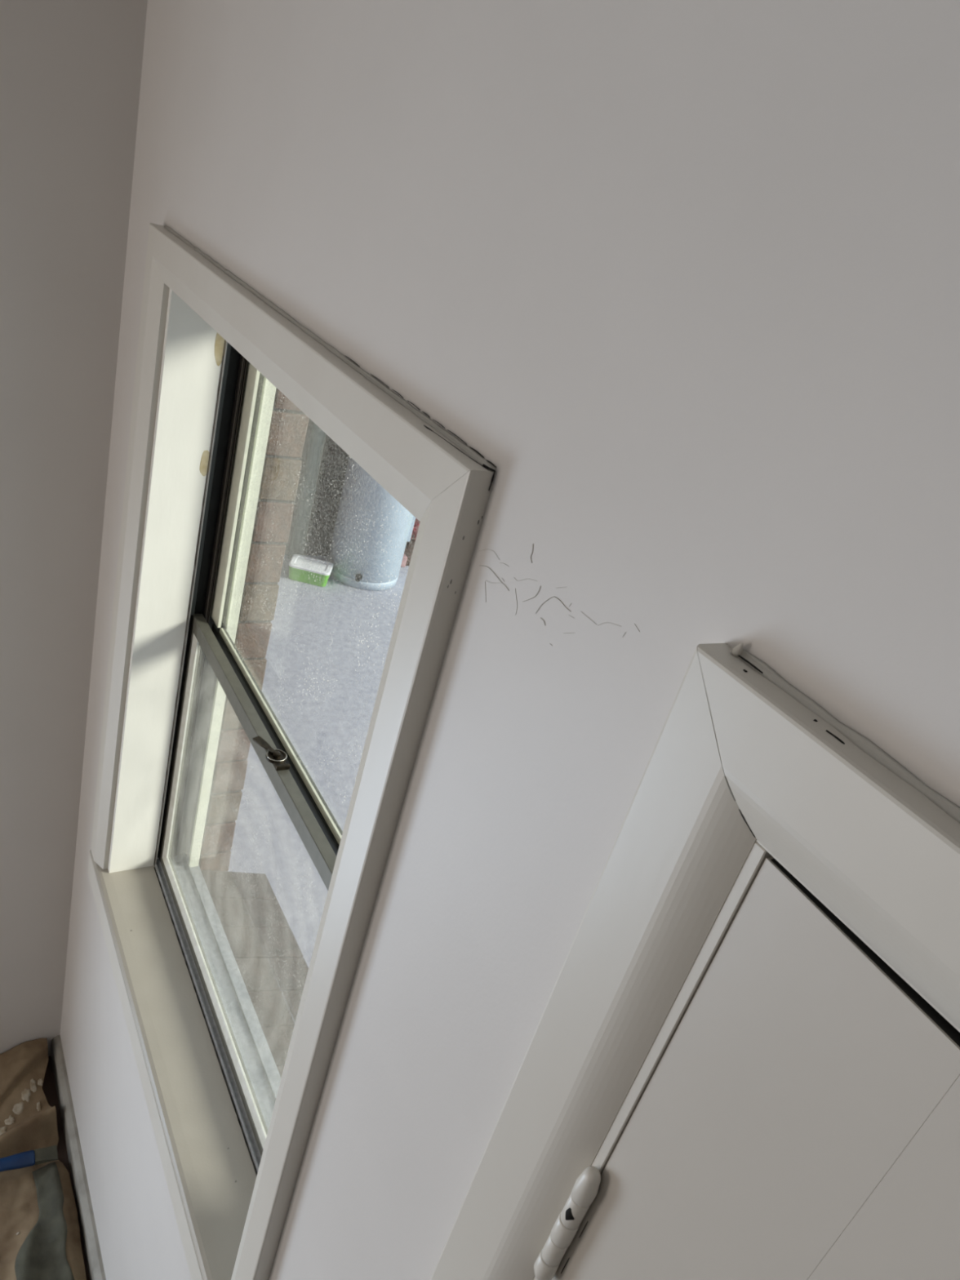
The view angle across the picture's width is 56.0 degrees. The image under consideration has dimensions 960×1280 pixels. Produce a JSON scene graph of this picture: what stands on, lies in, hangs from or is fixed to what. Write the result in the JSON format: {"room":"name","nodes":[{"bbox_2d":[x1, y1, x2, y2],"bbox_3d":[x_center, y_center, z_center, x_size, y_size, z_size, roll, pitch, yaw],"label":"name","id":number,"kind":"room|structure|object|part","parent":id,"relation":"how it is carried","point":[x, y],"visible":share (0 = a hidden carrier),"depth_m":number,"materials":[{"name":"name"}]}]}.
{"room":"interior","nodes":[
{"label":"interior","id":0,"kind":"room"},
{"bbox_2d":[41,1055,89,1279],"bbox_3d":[-1.046,2.459,0.012,2.848,0.100,5.162,-2,31,-33],"label":"floor","id":1,"kind":"structure","parent":0,"point":[49,1088],"depth_m":2.31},
{"bbox_2d":[0,1038,86,1279],"bbox_3d":[-1.221,1.400,1.789,0.825,0.090,1.181,-2,31,-33],"label":"cloth","id":2,"kind":"object","parent":1,"relation":"on","point":[28,1122],"visible":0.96,"depth_m":2.20,"materials":[{"name":"brown fabric"}]},
{"bbox_2d":[0,1145,57,1172],"bbox_3d":[-1.101,1.240,2.148,0.174,0.029,0.038,0,30,-31],"label":"scraper","id":3,"kind":"object","parent":2,"relation":"on","point":[38,1156],"visible":1,"depth_m":2.15,"materials":[{"name":"blue plastic"}]},
{"bbox_3d":[-1.123,1.240,2.135,0.124,0.023,0.038,4,28,-33],"label":"handle","id":4,"kind":"part","parent":3,"relation":"part of","materials":[{"name":"blue plastic"}]},
{"bbox_3d":[-1.050,1.245,2.182,0.050,0.015,0.038,4,28,-33],"label":"blade","id":5,"kind":"part","parent":3,"relation":"part of","materials":[{"name":"grey metal"}]},
{"bbox_2d":[14,1162,74,1279],"bbox_3d":[-0.979,1.365,2.019,0.116,0.040,0.401,-2,31,-33],"label":"rag","id":6,"kind":"object","parent":2,"relation":"on","point":[42,1255],"visible":1,"depth_m":2.04,"materials":[{"name":"grey fabric"}]},
{"bbox_2d":[0,0,147,1056],"bbox_3d":[-1.916,-0.058,1.191,2.620,2.780,0.100,-2,31,-33],"label":"wall","id":7,"kind":"structure","parent":0,"point":[70,70],"depth_m":1.65,"materials":[{"name":"paint"}]},
{"bbox_2d":[198,387,309,1078],"bbox_3d":[-0.563,0.195,1.993,0.155,2.650,11.200,-2,31,-33],"label":"wall","id":8,"kind":"structure","parent":0,"point":[248,912],"depth_m":1.74,"materials":[{"name":"brick"}]},
{"bbox_2d":[284,418,349,555],"bbox_3d":[-1.828,-2.105,5.835,2.262,2.650,1.565,-2,31,-33],"label":"wall","id":9,"kind":"structure","parent":0,"point":[334,460],"depth_m":6.07,"materials":[{"name":"brick"}]},
{"bbox_2d":[288,422,325,559],"bbox_3d":[-0.924,-1.677,5.575,0.100,2.600,0.114,-2,31,-33],"label":"downpipe","id":10,"kind":"object","parent":9,"relation":"attached to","point":[315,448],"visible":0.36,"depth_m":5.88,"materials":[{"name":"grey metal"}]},
{"bbox_2d":[59,0,959,1279],"bbox_3d":[0.461,1.180,0.138,0.128,2.780,5.162,-2,31,-33],"label":"wall","id":11,"kind":"structure","parent":0,"point":[685,274],"depth_m":0.59,"materials":[{"name":"paint"}]},
{"bbox_2d":[50,1035,106,1279],"bbox_3d":[0.050,2.350,0.681,0.020,0.076,4.962,-2,31,-33],"label":"baseboard","id":12,"kind":"structure","parent":11,"relation":"attached to","point":[84,1206],"depth_m":2.18,"materials":[{"name":"paint"}]},
{"bbox_2d":[87,222,496,1279],"bbox_3d":[-0.336,0.184,1.326,0.199,1.305,1.009,-2,31,-33],"label":"window","id":13,"kind":"structure","parent":11,"relation":"in","point":[232,1134],"depth_m":1.43,"materials":[{"name":"paint"}]},
{"bbox_3d":[-0.629,-0.079,1.599,0.022,1.226,0.070,-2,31,-33],"label":"architrave","id":14,"kind":"part","parent":13,"relation":"part of","materials":[{"name":"paint"}]},
{"bbox_3d":[-0.283,0.189,1.347,0.084,1.193,0.915,-2,31,-33],"label":"frame","id":15,"kind":"part","parent":13,"relation":"part of","materials":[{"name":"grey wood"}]},
{"bbox_3d":[-0.196,-0.071,1.222,0.020,0.579,0.902,-2,31,-33],"label":"sash","id":16,"kind":"part","parent":13,"relation":"part of","materials":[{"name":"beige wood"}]},
{"bbox_3d":[-0.374,0.435,1.458,0.004,0.541,0.859,-2,31,-33],"label":"glass pane","id":17,"kind":"part","parent":13,"relation":"part of","materials":[{"name":"clear glass"}]},
{"bbox_3d":[-0.374,0.429,1.454,0.018,0.586,0.896,-2,31,-33],"label":"sash","id":18,"kind":"part","parent":13,"relation":"part of","materials":[{"name":"metal"}]},
{"bbox_3d":[-0.320,0.156,1.340,0.042,0.003,0.013,30,29,26],"label":"lock lever","id":19,"kind":"part","parent":13,"relation":"part of","materials":[{"name":"grey metal"}]},
{"bbox_3d":[-0.276,0.194,1.355,0.020,0.018,0.860,-2,31,-33],"label":"meeting rail","id":20,"kind":"part","parent":13,"relation":"part of","materials":[{"name":"white plastic"}]},
{"bbox_3d":[-0.199,-0.056,1.231,0.004,0.559,0.860,-2,31,-33],"label":"glass pane","id":21,"kind":"part","parent":13,"relation":"part of","materials":[{"name":"clear glass"}]},
{"bbox_3d":[-0.252,-0.343,1.014,0.022,0.070,1.007,-2,31,-33],"label":"architrave","id":22,"kind":"part","parent":13,"relation":"part of","materials":[{"name":"paint"}]},
{"bbox_3d":[-0.173,0.392,0.928,0.022,1.226,0.070,-2,31,-33],"label":"architrave","id":23,"kind":"part","parent":13,"relation":"part of","materials":[{"name":"paint"}]},
{"bbox_2d":[430,643,959,1279],"bbox_3d":[0.100,1.186,0.598,0.226,2.185,0.986,-2,31,-33],"label":"door","id":24,"kind":"structure","parent":11,"relation":"in","point":[741,1060],"depth_m":0.45,"materials":[{"name":"paint"}]},
{"bbox_3d":[-0.145,0.960,0.912,0.022,2.177,0.071,-2,31,-33],"label":"architrave","id":25,"kind":"part","parent":24,"relation":"part of","materials":[{"name":"paint"}]},
{"bbox_3d":[0.350,0.280,0.130,0.022,0.072,0.986,-2,31,-33],"label":"architrave","id":26,"kind":"part","parent":24,"relation":"part of","materials":[{"name":"paint"}]},
{"label":"outside","id":27,"kind":"structure","parent":0,"visible":0},
{"bbox_2d":[226,555,408,967],"bbox_3d":[2.534,1.062,5.269,8.762,0.080,14.000,-2,31,-33],"label":"patio","id":28,"kind":"structure","parent":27,"point":[340,720],"depth_m":4.59,"materials":[{"name":"concrete"}]},
{"bbox_2d":[288,554,333,586],"bbox_3d":[-1.111,-0.453,5.901,0.270,0.107,0.198,13,26,-7],"label":"plastic tub","id":29,"kind":"object","parent":28,"relation":"on","point":[300,566],"visible":1,"depth_m":5.83,"materials":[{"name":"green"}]},
{"bbox_3d":[-1.099,-0.492,5.881,0.270,0.016,0.198,13,26,-7],"label":"tub lid","id":30,"kind":"part","parent":29,"relation":"part of","materials":[{"name":"white plastic"}]},
{"bbox_2d":[327,456,415,591],"bbox_3d":[-0.595,-1.133,5.847,0.511,1.594,0.508,-2,31,-33],"label":"water heater","id":31,"kind":"object","parent":28,"relation":"on","point":[368,500],"visible":0.53,"depth_m":5.85,"materials":[{"name":"grey metal"}]},
{"bbox_2d":[327,560,398,591],"bbox_3d":[-0.803,-0.473,6.179,0.488,0.060,0.488,-2,31,-33],"label":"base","id":32,"kind":"object","parent":31,"relation":"attached to","point":[345,578],"depth_m":5.98,"materials":[{"name":"grey"}]},
{"bbox_2d":[400,553,407,567],"bbox_3d":[-0.760,-0.773,6.777,0.069,0.084,0.858,-2,31,-33],"label":"edging","id":33,"kind":"object","parent":28,"relation":"on","point":[405,557],"visible":0.06,"depth_m":6.48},
{"bbox_2d":[404,537,415,565],"bbox_3d":[-0.614,-0.748,6.856,0.260,0.050,0.750,-2,31,-33],"label":"garden bed","id":34,"kind":"object","parent":28,"relation":"on","point":[408,552],"visible":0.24,"depth_m":6.65,"materials":[{"name":"soil"}]},
{"bbox_2d":[405,517,419,548],"bbox_3d":[-0.496,-0.837,6.623,0.257,0.369,0.256,-2,31,-33],"label":"flowering shrub","id":35,"kind":"object","parent":34,"relation":"on","point":[415,527],"visible":0.18,"depth_m":6.58,"materials":[{"name":"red plant"}]},
{"bbox_3d":[-0.521,-0.744,6.670,0.111,0.155,0.108,-2,31,-33],"label":"stem","id":36,"kind":"part","parent":35,"relation":"part of","materials":[{"name":"plant"}]}
]}

